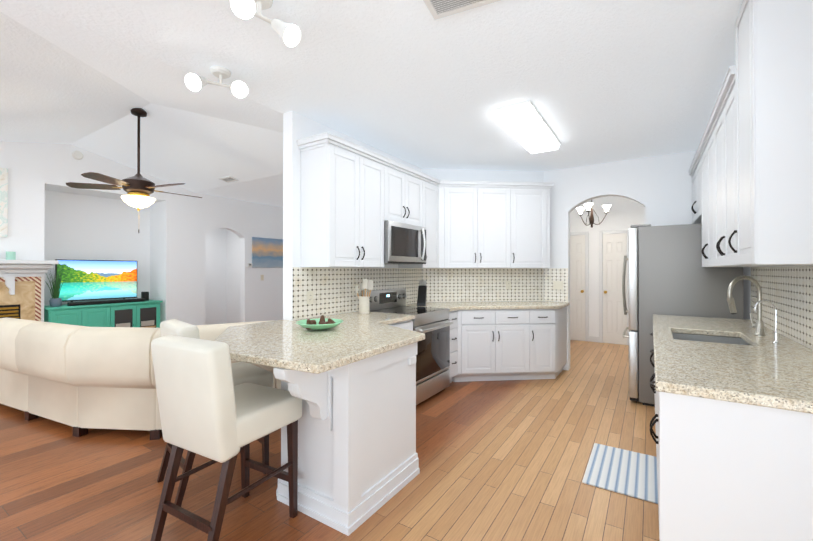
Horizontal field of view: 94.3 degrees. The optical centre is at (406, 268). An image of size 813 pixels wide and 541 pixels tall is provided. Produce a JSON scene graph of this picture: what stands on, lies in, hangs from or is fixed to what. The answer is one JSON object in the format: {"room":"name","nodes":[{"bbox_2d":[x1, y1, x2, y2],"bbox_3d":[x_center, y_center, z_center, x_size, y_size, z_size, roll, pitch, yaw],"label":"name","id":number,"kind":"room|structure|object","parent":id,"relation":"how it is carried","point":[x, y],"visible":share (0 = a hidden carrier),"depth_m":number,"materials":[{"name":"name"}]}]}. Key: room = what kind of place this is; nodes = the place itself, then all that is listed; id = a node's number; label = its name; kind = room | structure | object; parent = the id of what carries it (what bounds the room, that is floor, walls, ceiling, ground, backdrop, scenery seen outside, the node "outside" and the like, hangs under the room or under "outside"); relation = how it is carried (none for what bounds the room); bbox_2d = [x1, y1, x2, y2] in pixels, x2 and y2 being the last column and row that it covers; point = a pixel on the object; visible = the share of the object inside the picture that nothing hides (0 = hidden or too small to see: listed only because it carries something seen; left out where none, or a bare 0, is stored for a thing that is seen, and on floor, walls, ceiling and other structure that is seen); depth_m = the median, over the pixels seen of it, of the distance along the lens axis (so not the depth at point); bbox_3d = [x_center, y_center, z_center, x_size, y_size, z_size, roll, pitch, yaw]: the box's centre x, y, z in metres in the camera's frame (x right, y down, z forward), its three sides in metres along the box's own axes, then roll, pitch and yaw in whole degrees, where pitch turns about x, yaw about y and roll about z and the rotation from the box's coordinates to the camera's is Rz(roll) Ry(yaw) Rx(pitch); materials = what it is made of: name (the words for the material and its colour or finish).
{"room":"kitchen and living room","nodes":[
{"label":"kitchen and living room","id":0,"kind":"room"},
{"bbox_2d":[0,340,658,540],"bbox_3d":[-1.788,1.409,4.180,9.450,0.060,11.150,0,0,33],"label":"floor","id":1,"kind":"structure","parent":0,"point":[504,460],"depth_m":2.46,"materials":[{"name":"brown wood"}]},
{"bbox_2d":[0,277,40,320],"bbox_3d":[-5.017,0.745,4.329,0.460,1.270,1.460,0,0,33],"label":"fireplace surround","id":2,"kind":"object","parent":1,"relation":"on","point":[24,302],"visible":0.4,"depth_m":4.84,"materials":[{"name":"beige stone"}]},
{"bbox_2d":[0,260,58,294],"bbox_3d":[-5.116,0.112,4.395,0.225,0.434,1.560,0,0,33],"label":"mantel shelf","id":3,"kind":"object","parent":2,"relation":"attached to","point":[10,270],"visible":1,"depth_m":4.75,"materials":[{"name":"white wood"}]},
{"bbox_2d":[6,252,15,259],"bbox_3d":[-4.914,-0.155,4.683,0.084,0.100,0.084,0,0,33],"label":"candle","id":4,"kind":"object","parent":3,"relation":"on","point":[10,255],"visible":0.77,"depth_m":4.66,"materials":[{"name":"green wax"}]},
{"bbox_2d":[44,300,162,327],"bbox_3d":[-4.633,0.961,5.782,0.495,0.850,1.440,0,0,33],"label":"console","id":5,"kind":"object","parent":1,"relation":"on","point":[145,314],"visible":0.42,"depth_m":5.64,"materials":[{"name":"teal paint"}]},
{"bbox_2d":[45,268,63,306],"bbox_3d":[-4.880,0.259,5.221,0.235,0.546,0.214,0,0,33],"label":"grass plant","id":6,"kind":"object","parent":5,"relation":"on","point":[55,300],"visible":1,"depth_m":5.21,"materials":[{"name":"green plant"}]},
{"bbox_2d":[55,259,136,301],"bbox_3d":[-4.677,0.205,5.748,0.160,0.658,1.010,0,0,33],"label":"television","id":7,"kind":"object","parent":5,"relation":"on","point":[87,299],"visible":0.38,"depth_m":5.61,"materials":[{"name":"black plastic"}]},
{"bbox_2d":[57,260,136,299],"bbox_3d":[-4.676,0.175,5.748,0.001,0.573,0.986,0,0,33],"label":"screen","id":8,"kind":"object","parent":7,"relation":"attached to","point":[96,279],"visible":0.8,"depth_m":5.72,"materials":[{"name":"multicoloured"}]},
{"bbox_2d":[67,298,145,305],"bbox_3d":[-4.507,0.508,5.715,0.080,0.054,0.960,0,0,33],"label":"soundbar","id":9,"kind":"object","parent":5,"relation":"on","point":[104,301],"visible":1,"depth_m":5.64,"materials":[{"name":"black plastic"}]},
{"bbox_2d":[141,292,148,300],"bbox_3d":[-4.324,0.463,6.239,0.100,0.148,0.080,0,0,33],"label":"speaker","id":10,"kind":"object","parent":5,"relation":"on","point":[145,295],"visible":0.79,"depth_m":6.21},
{"bbox_2d":[0,317,280,439],"bbox_3d":[-2.604,0.938,3.885,3.063,0.880,2.111,0,0,33],"label":"sectional sofa","id":11,"kind":"object","parent":1,"relation":"on","point":[81,380],"visible":0.56,"depth_m":3.07,"materials":[{"name":"beige leather"}]},
{"bbox_2d":[157,319,272,506],"bbox_3d":[-1.257,0.854,2.491,0.470,1.034,0.580,0,0,45],"label":"bar stool","id":12,"kind":"object","parent":1,"relation":"on","point":[243,372],"visible":0.35,"depth_m":2.42,"materials":[{"name":"beige leather"}]},
{"bbox_2d":[151,335,301,540],"bbox_3d":[-0.915,0.851,1.959,0.470,1.034,0.580,0,0,28],"label":"bar stool","id":13,"kind":"object","parent":1,"relation":"on","point":[208,409],"visible":1,"depth_m":1.76,"materials":[{"name":"beige leather"}]},
{"bbox_2d":[273,342,419,535],"bbox_3d":[-0.654,0.930,2.652,1.385,0.884,0.809,0,0,33],"label":"base cabinet","id":14,"kind":"object","parent":1,"relation":"on","point":[357,423],"depth_m":2.10,"materials":[{"name":"white wood"}]},
{"bbox_2d":[214,311,424,373],"bbox_3d":[-0.471,0.468,2.833,1.330,0.040,1.967,0,0,33],"label":"countertop","id":15,"kind":"structure","parent":14,"relation":"on","point":[359,337],"depth_m":2.36,"materials":[{"name":"stone"}]},
{"bbox_2d":[296,315,342,329],"bbox_3d":[-0.639,0.399,2.783,0.344,0.093,0.344,0,0,33],"label":"glass bowl","id":16,"kind":"object","parent":15,"relation":"on","point":[322,322],"visible":1,"depth_m":2.72,"materials":[{"name":"green glass"}]},
{"bbox_2d":[355,279,372,313],"bbox_3d":[-0.424,0.278,3.775,0.151,0.346,0.135,0,0,33],"label":"utensil crock","id":17,"kind":"object","parent":15,"relation":"on","point":[364,302],"visible":1,"depth_m":3.72,"materials":[{"name":"beige ceramic"}]},
{"bbox_2d":[388,320,412,330],"bbox_3d":[-0.453,0.933,3.462,0.668,0.884,0.887,0,0,33],"label":"base cabinet","id":18,"kind":"object","parent":1,"relation":"on","point":[408,325],"depth_m":3.54,"materials":[{"name":"white wood"}]},
{"bbox_2d":[363,288,452,405],"bbox_3d":[0.036,0.811,4.130,0.736,1.135,0.756,0,0,33],"label":"range","id":19,"kind":"object","parent":1,"relation":"on","point":[432,324],"visible":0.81,"depth_m":4.02,"materials":[{"name":"silver metal"}]},
{"bbox_2d":[449,310,460,382],"bbox_3d":[0.291,0.939,4.591,0.693,0.884,0.285,0,0,33],"label":"base cabinet","id":20,"kind":"object","parent":1,"relation":"on","point":[454,316],"depth_m":4.45,"materials":[{"name":"white wood"}]},
{"bbox_2d":[461,306,566,381],"bbox_3d":[1.113,0.941,4.985,1.647,0.884,1.349,0,0,33],"label":"base cabinet","id":21,"kind":"object","parent":1,"relation":"on","point":[497,344],"depth_m":4.58,"materials":[{"name":"white wood"}]},
{"bbox_2d":[406,301,568,311],"bbox_3d":[1.061,0.477,4.875,1.682,0.040,1.594,0,0,33],"label":"countertop","id":22,"kind":"structure","parent":21,"relation":"on","point":[453,306],"depth_m":4.61,"materials":[{"name":"stone"}]},
{"bbox_2d":[417,280,426,305],"bbox_3d":[0.195,0.300,4.675,0.100,0.309,0.270,0,0,8],"label":"knife block","id":23,"kind":"object","parent":22,"relation":"on","point":[422,293],"visible":1,"depth_m":4.62,"materials":[{"name":"black plastic"}]},
{"bbox_2d":[582,443,657,503],"bbox_3d":[1.486,1.365,2.549,0.460,0.012,0.640,0,0,33],"label":"kitchen rug","id":24,"kind":"object","parent":1,"relation":"on","point":[624,472],"visible":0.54,"depth_m":2.51,"materials":[{"name":"white fabric"}]},
{"bbox_2d":[622,224,743,406],"bbox_3d":[2.852,0.470,4.010,0.965,1.817,0.910,0,0,33],"label":"refrigerator","id":25,"kind":"object","parent":1,"relation":"on","point":[668,274],"visible":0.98,"depth_m":3.69,"materials":[{"name":"grey metal"}]},
{"bbox_2d":[653,349,812,540],"bbox_3d":[1.571,0.925,1.710,0.719,0.884,1.019,0,0,33],"label":"base cabinet","id":26,"kind":"object","parent":1,"relation":"on","point":[729,471],"depth_m":1.36,"materials":[{"name":"white wood"}]},
{"bbox_2d":[652,314,812,413],"bbox_3d":[2.001,0.466,2.391,0.732,0.040,2.655,0,0,33],"label":"countertop","id":27,"kind":"structure","parent":26,"relation":"on","point":[764,371],"depth_m":1.73,"materials":[{"name":"stone"}]},
{"bbox_2d":[672,333,750,345],"bbox_3d":[2.004,0.581,2.498,0.458,0.186,0.628,0,0,33],"label":"sink basin","id":28,"kind":"object","parent":27,"relation":"in","point":[714,339],"depth_m":2.72,"materials":[{"name":"silver metal"}]},
{"bbox_2d":[727,275,765,335],"bbox_3d":[2.257,0.246,2.509,0.216,0.397,0.203,0,0,33],"label":"gooseneck faucet","id":29,"kind":"object","parent":27,"relation":"on","point":[758,325],"visible":1,"depth_m":2.49,"materials":[{"name":"silver metal"}]},
{"bbox_2d":[754,300,779,343],"bbox_3d":[2.139,0.316,2.244,0.118,0.255,0.065,0,0,33],"label":"tap","id":30,"kind":"object","parent":27,"relation":"on","point":[776,338],"visible":1,"depth_m":2.22,"materials":[{"name":"silver metal"}]},
{"bbox_2d":[0,0,742,206],"bbox_3d":[-1.157,-1.578,3.788,7.950,0.430,11.150,0,0,33],"label":"ceiling","id":31,"kind":"structure","parent":0,"point":[413,82],"depth_m":2.80,"materials":[{"name":"white paint"}]},
{"bbox_2d":[66,108,201,232],"bbox_3d":[-2.896,-1.061,4.147,1.246,1.360,1.231,0,0,33],"label":"ceiling fan","id":32,"kind":"object","parent":31,"relation":"hanging from","point":[138,188],"visible":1,"depth_m":4.03,"materials":[{"name":"brown wood"}]},
{"bbox_2d":[184,66,248,98],"bbox_3d":[-1.269,-1.261,2.531,0.264,0.214,0.343,0,0,33],"label":"spotlight","id":33,"kind":"object","parent":31,"relation":"attached to","point":[194,82],"visible":1,"depth_m":2.56,"materials":[{"name":"white glass"}]},
{"bbox_2d":[219,176,238,182],"bbox_3d":[-2.763,-1.377,5.863,0.300,0.015,0.150,0,-13,33],"label":"ceiling vent","id":34,"kind":"object","parent":31,"relation":"in","point":[228,179],"visible":1,"depth_m":5.85,"materials":[{"name":"white metal"}]},
{"bbox_2d":[229,0,300,47],"bbox_3d":[-0.717,-1.258,1.868,0.226,0.227,0.363,0,0,33],"label":"spotlight","id":35,"kind":"object","parent":31,"relation":"attached to","point":[289,34],"visible":1,"depth_m":1.90,"materials":[{"name":"white glass"}]},
{"bbox_2d":[423,0,500,19],"bbox_3d":[0.315,-1.364,1.854,0.470,0.015,0.250,0,0,25],"label":"ceiling vent","id":36,"kind":"object","parent":31,"relation":"in","point":[438,9],"visible":0.94,"depth_m":1.96,"materials":[{"name":"white metal"}]},
{"bbox_2d":[491,100,560,153],"bbox_3d":[1.203,-1.325,3.673,0.330,0.074,1.240,0,0,33],"label":"fluorescent ceiling light","id":37,"kind":"object","parent":31,"relation":"attached to","point":[525,125],"visible":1,"depth_m":3.45,"materials":[{"name":"white plastic"}]},
{"bbox_2d":[576,200,610,227],"bbox_3d":[3.013,-1.007,6.123,0.537,0.689,0.499,0,0,33],"label":"chandelier","id":38,"kind":"object","parent":31,"relation":"hanging from","point":[588,206],"visible":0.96,"depth_m":6.14,"materials":[{"name":"white glass"}]},
{"bbox_2d":[0,111,812,370],"bbox_3d":[-1.813,-0.346,4.205,9.390,3.450,11.150,0,0,33],"label":"wall","id":39,"kind":"structure","parent":0,"point":[191,256],"depth_m":5.75,"materials":[{"name":"white paint"}]},
{"bbox_2d":[0,168,7,236],"bbox_3d":[-5.195,-0.820,4.451,0.033,0.860,0.680,0,0,33],"label":"canvas art","id":40,"kind":"object","parent":39,"relation":"attached to","point":[3,202],"visible":0.95,"depth_m":4.70},
{"bbox_2d":[72,151,82,159],"bbox_3d":[-4.639,-1.596,5.321,0.034,0.124,0.124,0,0,33],"label":"smoke detector","id":41,"kind":"object","parent":39,"relation":"attached to","point":[77,155],"visible":1,"depth_m":5.31,"materials":[{"name":"white plastic"}]},
{"bbox_2d":[252,237,282,267],"bbox_3d":[-2.886,-0.323,8.035,0.028,0.620,0.900,0,0,33],"label":"framed picture","id":42,"kind":"object","parent":39,"relation":"attached to","point":[267,252],"visible":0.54,"depth_m":7.94},
{"bbox_2d":[300,140,363,267],"bbox_3d":[-0.669,-0.530,3.431,0.346,1.039,0.449,0,0,33],"label":"upper cabinet","id":43,"kind":"object","parent":39,"relation":"attached to","point":[332,174],"depth_m":3.27,"materials":[{"name":"white wood"}]},
{"bbox_2d":[293,267,421,319],"bbox_3d":[-0.386,0.224,4.181,0.008,0.455,2.194,0,0,33],"label":"backsplash","id":44,"kind":"structure","parent":39,"relation":"attached to","point":[333,289],"depth_m":3.74,"materials":[{"name":"tile"}]},
{"bbox_2d":[307,291,312,303],"bbox_3d":[-0.872,0.265,3.410,0.010,0.118,0.072,0,0,33],"label":"outlet","id":45,"kind":"object","parent":44,"relation":"attached to","point":[309,297],"visible":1,"depth_m":3.40,"materials":[{"name":"beige plastic"}]},
{"bbox_2d":[364,156,387,267],"bbox_3d":[-0.474,-0.528,3.733,0.346,1.039,0.509,0,0,33],"label":"upper cabinet","id":46,"kind":"object","parent":39,"relation":"attached to","point":[375,171],"depth_m":3.67,"materials":[{"name":"white wood"}]},
{"bbox_2d":[388,164,407,223],"bbox_3d":[-0.249,-0.764,4.083,0.346,0.564,0.439,0,0,33],"label":"upper cabinet","id":47,"kind":"object","parent":39,"relation":"attached to","point":[397,178],"depth_m":4.01,"materials":[{"name":"white wood"}]},
{"bbox_2d":[384,220,425,263],"bbox_3d":[-0.102,-0.264,4.178,0.473,0.429,0.752,0,0,33],"label":"over-the-range microwave","id":48,"kind":"object","parent":47,"relation":"attached to","point":[404,243],"visible":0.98,"depth_m":4.00,"materials":[{"name":"silver metal"}]},
{"bbox_2d":[408,172,423,226],"bbox_3d":[-0.075,-0.763,4.352,0.346,0.564,0.440,0,0,33],"label":"upper cabinet","id":49,"kind":"object","parent":39,"relation":"attached to","point":[415,183],"depth_m":4.32,"materials":[{"name":"white wood"}]},
{"bbox_2d":[398,180,435,267],"bbox_3d":[0.141,-0.524,4.685,0.346,1.039,0.474,0,0,33],"label":"upper cabinet","id":50,"kind":"object","parent":39,"relation":"attached to","point":[429,188],"depth_m":4.59,"materials":[{"name":"white wood"}]},
{"bbox_2d":[432,180,447,183],"bbox_3d":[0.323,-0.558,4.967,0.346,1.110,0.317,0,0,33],"label":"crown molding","id":51,"kind":"structure","parent":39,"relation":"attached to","point":[433,181],"depth_m":4.76,"materials":[{"name":"white wood"}]},
{"bbox_2d":[436,184,447,267],"bbox_3d":[0.430,-0.523,4.927,0.322,1.039,0.366,0,0,33],"label":"upper cabinet","id":52,"kind":"object","parent":39,"relation":"attached to","point":[441,189],"depth_m":4.79,"materials":[{"name":"white wood"}]},
{"bbox_2d":[448,181,479,267],"bbox_3d":[0.699,-0.522,4.971,0.600,1.039,0.538,0,0,33],"label":"upper cabinet","id":53,"kind":"object","parent":39,"relation":"attached to","point":[463,199],"depth_m":4.81,"materials":[{"name":"white wood"}]},
{"bbox_2d":[422,268,543,301],"bbox_3d":[1.065,0.229,5.187,1.708,0.455,0.008,0,0,-6],"label":"backsplash","id":54,"kind":"structure","parent":39,"relation":"attached to","point":[464,284],"depth_m":5.18,"materials":[{"name":"tile"}]},
{"bbox_2d":[506,281,510,288],"bbox_3d":[1.410,0.234,5.210,0.072,0.118,0.010,0,0,-6],"label":"electrical outlet","id":55,"kind":"object","parent":54,"relation":"attached to","point":[508,284],"visible":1,"depth_m":5.21,"materials":[{"name":"beige plastic"}]},
{"bbox_2d":[480,181,511,267],"bbox_3d":[1.121,-0.522,4.996,0.599,1.039,0.575,0,0,33],"label":"upper cabinet","id":56,"kind":"object","parent":39,"relation":"attached to","point":[495,199],"depth_m":4.86,"materials":[{"name":"white wood"}]},
{"bbox_2d":[512,184,547,267],"bbox_3d":[1.559,-0.522,5.053,0.594,1.039,0.609,0,0,33],"label":"upper cabinet","id":57,"kind":"object","parent":39,"relation":"attached to","point":[529,201],"depth_m":4.90,"materials":[{"name":"white wood"}]},
{"bbox_2d":[548,188,550,267],"bbox_3d":[1.825,-0.522,5.078,0.248,1.039,0.334,0,0,33],"label":"upper cabinet","id":58,"kind":"object","parent":39,"relation":"attached to","point":[548,188],"depth_m":4.92,"materials":[{"name":"white wood"}]},
{"bbox_2d":[544,268,567,301],"bbox_3d":[2.054,0.229,5.181,0.312,0.455,0.008,0,0,33],"label":"backsplash","id":59,"kind":"structure","parent":39,"relation":"attached to","point":[551,275],"depth_m":5.18,"materials":[{"name":"tile"}]},
{"bbox_2d":[553,281,562,289],"bbox_3d":[2.071,0.233,5.157,0.132,0.118,0.012,0,0,33],"label":"light switch","id":60,"kind":"object","parent":59,"relation":"attached to","point":[557,285],"visible":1,"depth_m":5.15,"materials":[{"name":"beige plastic"}]},
{"bbox_2d":[570,232,588,341],"bbox_3d":[3.250,0.348,7.278,0.480,2.090,0.084,0,0,33],"label":"hall door","id":61,"kind":"structure","parent":39,"relation":"in","point":[579,285],"depth_m":7.26,"materials":[{"name":"white wood"}]},
{"bbox_2d":[570,336,625,344],"bbox_3d":[3.897,1.342,6.901,2.450,0.100,0.012,0,0,33],"label":"baseboard","id":62,"kind":"structure","parent":39,"relation":"attached to","point":[593,339],"depth_m":7.12,"materials":[{"name":"white wood"}]},
{"bbox_2d":[599,230,628,344],"bbox_3d":[3.813,0.347,6.914,0.510,2.090,0.084,0,0,33],"label":"hall door","id":63,"kind":"structure","parent":39,"relation":"in","point":[613,318],"depth_m":6.96,"materials":[{"name":"white wood"}]},
{"bbox_2d":[692,156,699,223],"bbox_3d":[3.033,-0.776,3.639,0.346,0.545,0.554,0,0,33],"label":"upper cabinet","id":64,"kind":"object","parent":39,"relation":"attached to","point":[695,171],"depth_m":3.88,"materials":[{"name":"white wood"}]},
{"bbox_2d":[700,148,703,266],"bbox_3d":[2.769,-0.531,3.229,0.346,1.039,0.539,0,0,33],"label":"upper cabinet","id":65,"kind":"object","parent":39,"relation":"attached to","point":[701,149],"depth_m":3.45,"materials":[{"name":"white wood"}]},
{"bbox_2d":[704,128,711,266],"bbox_3d":[2.541,-0.532,2.876,0.346,1.039,0.539,0,0,33],"label":"upper cabinet","id":66,"kind":"object","parent":39,"relation":"attached to","point":[707,143],"depth_m":3.10,"materials":[{"name":"white wood"}]},
{"bbox_2d":[712,108,719,266],"bbox_3d":[2.313,-0.534,2.523,0.346,1.039,0.539,0,0,33],"label":"upper cabinet","id":67,"kind":"object","parent":39,"relation":"attached to","point":[715,123],"depth_m":2.74,"materials":[{"name":"white wood"}]},
{"bbox_2d":[720,92,727,266],"bbox_3d":[2.102,-0.535,2.195,0.346,1.039,0.479,0,0,33],"label":"upper cabinet","id":68,"kind":"object","parent":39,"relation":"attached to","point":[723,103],"depth_m":2.43,"materials":[{"name":"white wood"}]},
{"bbox_2d":[728,0,812,266],"bbox_3d":[1.867,-0.692,1.836,0.350,1.349,0.499,0,0,33],"label":"upper cabinet","id":69,"kind":"object","parent":39,"relation":"attached to","point":[750,171],"depth_m":1.69,"materials":[{"name":"white wood"}]},
{"bbox_2d":[751,266,812,348],"bbox_3d":[2.308,0.215,2.196,0.008,0.455,2.650,0,0,33],"label":"backsplash","id":70,"kind":"structure","parent":39,"relation":"attached to","point":[787,291],"depth_m":2.41,"materials":[{"name":"tile"}]}
]}

